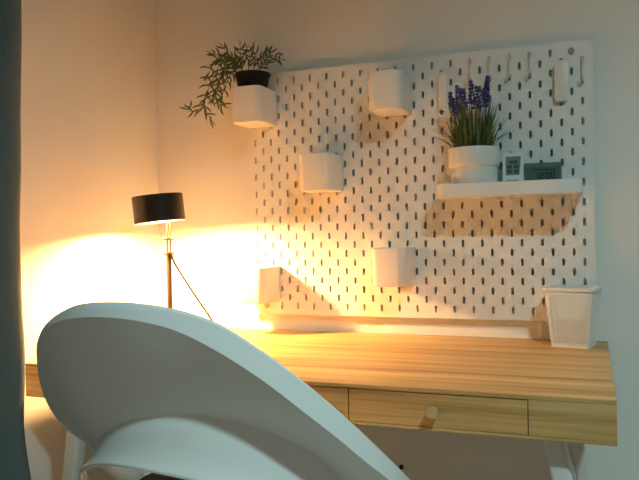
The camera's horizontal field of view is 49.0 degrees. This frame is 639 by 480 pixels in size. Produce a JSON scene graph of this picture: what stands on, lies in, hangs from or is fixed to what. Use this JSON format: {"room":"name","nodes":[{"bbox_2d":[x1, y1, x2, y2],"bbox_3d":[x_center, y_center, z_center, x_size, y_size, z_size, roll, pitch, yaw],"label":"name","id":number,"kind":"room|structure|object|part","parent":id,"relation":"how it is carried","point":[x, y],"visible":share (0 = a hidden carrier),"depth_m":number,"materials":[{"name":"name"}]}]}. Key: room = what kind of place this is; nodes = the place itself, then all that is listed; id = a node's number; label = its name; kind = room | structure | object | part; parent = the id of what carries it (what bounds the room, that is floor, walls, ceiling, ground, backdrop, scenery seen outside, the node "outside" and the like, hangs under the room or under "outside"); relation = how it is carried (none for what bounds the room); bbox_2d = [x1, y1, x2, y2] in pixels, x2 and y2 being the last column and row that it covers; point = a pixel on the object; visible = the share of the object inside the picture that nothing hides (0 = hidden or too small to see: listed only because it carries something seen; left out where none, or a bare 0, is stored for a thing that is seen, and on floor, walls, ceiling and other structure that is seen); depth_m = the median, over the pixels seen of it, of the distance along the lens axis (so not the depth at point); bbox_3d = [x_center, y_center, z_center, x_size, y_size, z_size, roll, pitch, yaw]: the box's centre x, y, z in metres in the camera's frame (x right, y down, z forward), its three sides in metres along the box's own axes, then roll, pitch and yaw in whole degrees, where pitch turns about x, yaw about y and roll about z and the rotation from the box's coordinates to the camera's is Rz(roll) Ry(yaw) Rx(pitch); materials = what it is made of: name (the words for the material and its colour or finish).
{"room":"home office","nodes":[
{"label":"home office","id":0,"kind":"room"},
{"bbox_2d":[20,0,161,479],"bbox_3d":[-1.015,-0.285,0.329,0.100,2.550,3.118,-1,1,21],"label":"wall","id":1,"kind":"structure","parent":0,"point":[89,129],"depth_m":1.50,"materials":[{"name":"paint"}]},
{"bbox_2d":[0,0,30,479],"bbox_3d":[-0.685,-0.146,0.849,0.082,2.215,0.801,-1,1,21],"label":"curtain","id":2,"kind":"object","parent":1,"relation":"hanging from","point":[14,465],"visible":1,"depth_m":1.20,"materials":[{"name":"fabric"}]},
{"bbox_2d":[155,0,638,479],"bbox_3d":[0.945,-0.339,1.298,3.062,2.550,0.100,-1,1,21],"label":"wall","id":3,"kind":"structure","parent":0,"point":[209,166],"depth_m":1.54,"materials":[{"name":"paint"}]},
{"bbox_2d":[248,39,595,321],"bbox_3d":[0.190,-0.112,1.524,0.760,0.560,0.031,-1,1,21],"label":"pegboard","id":4,"kind":"object","parent":3,"relation":"attached to","point":[572,52],"depth_m":1.51,"materials":[{"name":"white metal"}]},
{"bbox_2d":[231,85,275,127],"bbox_3d":[-0.149,-0.302,1.598,0.075,0.080,0.099,-1,1,21],"label":"storage box","id":5,"kind":"object","parent":4,"relation":"attached to","point":[253,106],"visible":1,"depth_m":1.56,"materials":[{"name":"white plastic"}]},
{"bbox_2d":[180,39,285,128],"bbox_3d":[-0.194,-0.356,1.594,0.247,0.206,0.082,-1,1,4],"label":"trailing plant","id":6,"kind":"object","parent":5,"relation":"in","point":[243,77],"visible":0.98,"depth_m":1.59,"materials":[{"name":"green plant"}]},
{"bbox_3d":[-0.236,-0.355,1.599,0.124,0.125,0.052,-1,1,21],"label":"trailing stem","id":7,"kind":"part","parent":6,"relation":"part of","materials":[{"name":"green plant"}]},
{"bbox_3d":[-0.151,-0.321,1.591,0.082,0.110,0.082,-1,1,21],"label":"pot","id":8,"kind":"part","parent":6,"relation":"part of","materials":[{"name":"black plastic"}]},
{"bbox_2d":[235,266,279,303],"bbox_3d":[-0.141,0.102,1.604,0.075,0.080,0.099,-1,1,21],"label":"storage box","id":9,"kind":"object","parent":4,"relation":"attached to","point":[254,284],"visible":1,"depth_m":1.56,"materials":[{"name":"white plastic"}]},
{"bbox_2d":[299,153,342,192],"bbox_3d":[0.003,-0.146,1.543,0.075,0.080,0.099,-1,1,21],"label":"storage box","id":10,"kind":"object","parent":4,"relation":"attached to","point":[318,172],"visible":1,"depth_m":1.50,"materials":[{"name":"white plastic"}]},
{"bbox_2d":[368,69,411,116],"bbox_3d":[0.149,-0.308,1.483,0.075,0.080,0.099,-1,1,21],"label":"storage box","id":11,"kind":"object","parent":4,"relation":"attached to","point":[390,91],"visible":1,"depth_m":1.44,"materials":[{"name":"white plastic"}]},
{"bbox_2d":[371,247,414,286],"bbox_3d":[0.157,0.056,1.489,0.075,0.080,0.099,-1,1,21],"label":"storage box","id":12,"kind":"object","parent":4,"relation":"attached to","point":[391,266],"visible":1,"depth_m":1.45,"materials":[{"name":"white plastic"}]},
{"bbox_3d":[0.261,-0.314,1.484,0.017,0.079,0.017,-1,1,21],"label":"clip strip","id":13,"kind":"part","parent":4,"relation":"part of","materials":[{"name":"white plastic"}]},
{"bbox_2d":[467,58,470,81],"bbox_3d":[0.311,-0.353,1.460,0.003,0.052,0.031,-1,1,21],"label":"hook","id":14,"kind":"object","parent":4,"relation":"attached to","point":[469,60],"visible":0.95,"depth_m":1.46,"materials":[{"name":"white metal"}]},
{"bbox_2d":[487,56,489,78],"bbox_3d":[0.349,-0.353,1.446,0.003,0.052,0.031,-1,1,21],"label":"hook","id":15,"kind":"object","parent":4,"relation":"attached to","point":[488,72],"visible":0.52,"depth_m":1.45,"materials":[{"name":"white metal"}]},
{"bbox_2d":[507,54,509,78],"bbox_3d":[0.386,-0.354,1.431,0.003,0.052,0.031,-1,1,21],"label":"hook","id":16,"kind":"object","parent":4,"relation":"attached to","point":[508,70],"visible":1,"depth_m":1.43,"materials":[{"name":"white metal"}]},
{"bbox_2d":[437,178,582,198],"bbox_3d":[0.377,-0.100,1.396,0.274,0.027,0.108,-1,1,21],"label":"wall shelf","id":17,"kind":"object","parent":4,"relation":"attached to","point":[573,186],"visible":1,"depth_m":1.35,"materials":[{"name":"white plastic"}]},
{"bbox_2d":[434,75,513,183],"bbox_3d":[0.310,-0.216,1.415,0.182,0.224,0.103,-1,1,21],"label":"plant","id":18,"kind":"object","parent":17,"relation":"on","point":[473,158],"visible":1,"depth_m":1.39,"materials":[{"name":"green plant"}]},
{"bbox_3d":[0.312,-0.144,1.417,0.101,0.081,0.101,-1,1,21],"label":"pot","id":19,"kind":"part","parent":18,"relation":"part of","materials":[{"name":"white ceramic"}]},
{"bbox_2d":[502,152,523,180],"bbox_3d":[0.388,-0.140,1.405,0.042,0.072,0.027,-1,1,17],"label":"thermometer","id":20,"kind":"object","parent":17,"relation":"on","point":[512,163],"visible":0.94,"depth_m":1.40,"materials":[{"name":"white plastic"}]},
{"bbox_2d":[524,162,561,179],"bbox_3d":[0.440,-0.128,1.382,0.070,0.047,0.017,-1,1,19],"label":"digital clock","id":21,"kind":"object","parent":17,"relation":"on","point":[548,170],"visible":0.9,"depth_m":1.38,"materials":[{"name":"green"}]},
{"bbox_2d":[528,52,529,76],"bbox_3d":[0.423,-0.355,1.417,0.003,0.052,0.031,-1,1,21],"label":"hook","id":22,"kind":"object","parent":4,"relation":"attached to","point":[528,52],"visible":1,"depth_m":1.42,"materials":[{"name":"white metal"}]},
{"bbox_3d":[0.482,-0.316,1.399,0.026,0.081,0.017,-1,1,21],"label":"clip strip","id":23,"kind":"part","parent":4,"relation":"part of","materials":[{"name":"white plastic"}]},
{"bbox_2d":[581,57,582,81],"bbox_3d":[0.517,-0.336,1.381,0.003,0.052,0.031,-1,1,21],"label":"hook","id":24,"kind":"object","parent":4,"relation":"attached to","point":[581,57],"visible":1,"depth_m":1.38,"materials":[{"name":"white metal"}]},
{"bbox_3d":[0.412,1.018,-0.137,3.062,0.100,3.218,-1,1,21],"label":"floor","id":25,"kind":"structure","parent":0,"visible":0},
{"bbox_2d":[36,302,409,479],"bbox_3d":[-0.125,0.513,0.995,0.514,0.901,0.485,-1,1,21],"label":"desk chair","id":26,"kind":"object","parent":25,"relation":"on","point":[148,388],"visible":0.99,"depth_m":0.81,"materials":[{"name":"white plastic"}]},
{"bbox_2d":[140,473,183,479],"bbox_3d":[-0.135,0.403,1.044,0.318,0.094,0.318,-1,1,21],"label":"seat cushion","id":27,"kind":"object","parent":26,"relation":"on","point":[152,476],"visible":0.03,"depth_m":1.08,"materials":[{"name":"black fabric"}]},
{"bbox_2d":[25,328,617,479],"bbox_3d":[0.039,0.584,1.332,1.082,0.740,0.524,-1,1,21],"label":"desk","id":28,"kind":"object","parent":25,"relation":"on","point":[524,388],"visible":0.5,"depth_m":1.08,"materials":[{"name":"brown wood"}]},
{"bbox_3d":[-0.480,0.625,1.319,0.125,0.679,0.033,-1,1,16],"label":"leg","id":29,"kind":"part","parent":28,"relation":"part of","materials":[{"name":"white metal"}]},
{"bbox_2d":[131,192,212,320],"bbox_3d":[-0.301,0.057,1.583,0.159,0.320,0.267,-1,1,21],"label":"desk lamp","id":30,"kind":"object","parent":28,"relation":"on","point":[159,207],"visible":0.79,"depth_m":1.48,"materials":[{"name":"black metal"}]},
{"bbox_3d":[-0.347,-0.068,1.514,0.113,0.067,0.110,-1,1,21],"label":"lamp shade","id":31,"kind":"part","parent":30,"relation":"part of","materials":[{"name":"black metal"}]},
{"bbox_3d":[-0.322,0.116,1.509,0.011,0.180,0.011,-2,1,-24],"label":"post","id":32,"kind":"part","parent":30,"relation":"part of","materials":[{"name":"gold metal"}]},
{"bbox_3d":[-0.273,0.121,1.623,0.101,0.190,0.232,-1,1,-2],"label":"cord","id":33,"kind":"part","parent":30,"relation":"part of","materials":[{"name":"brown fabric"}]},
{"bbox_3d":[-0.007,0.246,1.296,0.260,0.048,0.399,-1,1,21],"label":"drawer","id":34,"kind":"part","parent":28,"relation":"part of","materials":[{"name":"brown wood"}]},
{"bbox_3d":[0.163,0.246,1.007,0.018,0.018,0.020,-1,1,21],"label":"knob","id":35,"kind":"part","parent":28,"relation":"part of","materials":[{"name":"brown wood"}]},
{"bbox_3d":[0.238,0.243,1.202,0.260,0.048,0.399,-1,1,21],"label":"drawer","id":36,"kind":"part","parent":28,"relation":"part of","materials":[{"name":"brown wood"}]},
{"bbox_3d":[0.398,0.612,0.981,0.162,0.679,0.032,-1,1,25],"label":"leg","id":37,"kind":"part","parent":28,"relation":"part of","materials":[{"name":"white metal"}]},
{"bbox_2d":[543,284,602,348],"bbox_3d":[0.492,0.147,1.359,0.096,0.114,0.082,-1,1,34],"label":"basket","id":38,"kind":"object","parent":28,"relation":"on","point":[565,300],"visible":1,"depth_m":1.34,"materials":[{"name":"white plastic"}]},
{"bbox_3d":[0.536,0.604,1.341,0.160,0.680,0.031,-1,1,21],"label":"leg","id":39,"kind":"part","parent":28,"relation":"part of","materials":[{"name":"white metal"}]}
]}

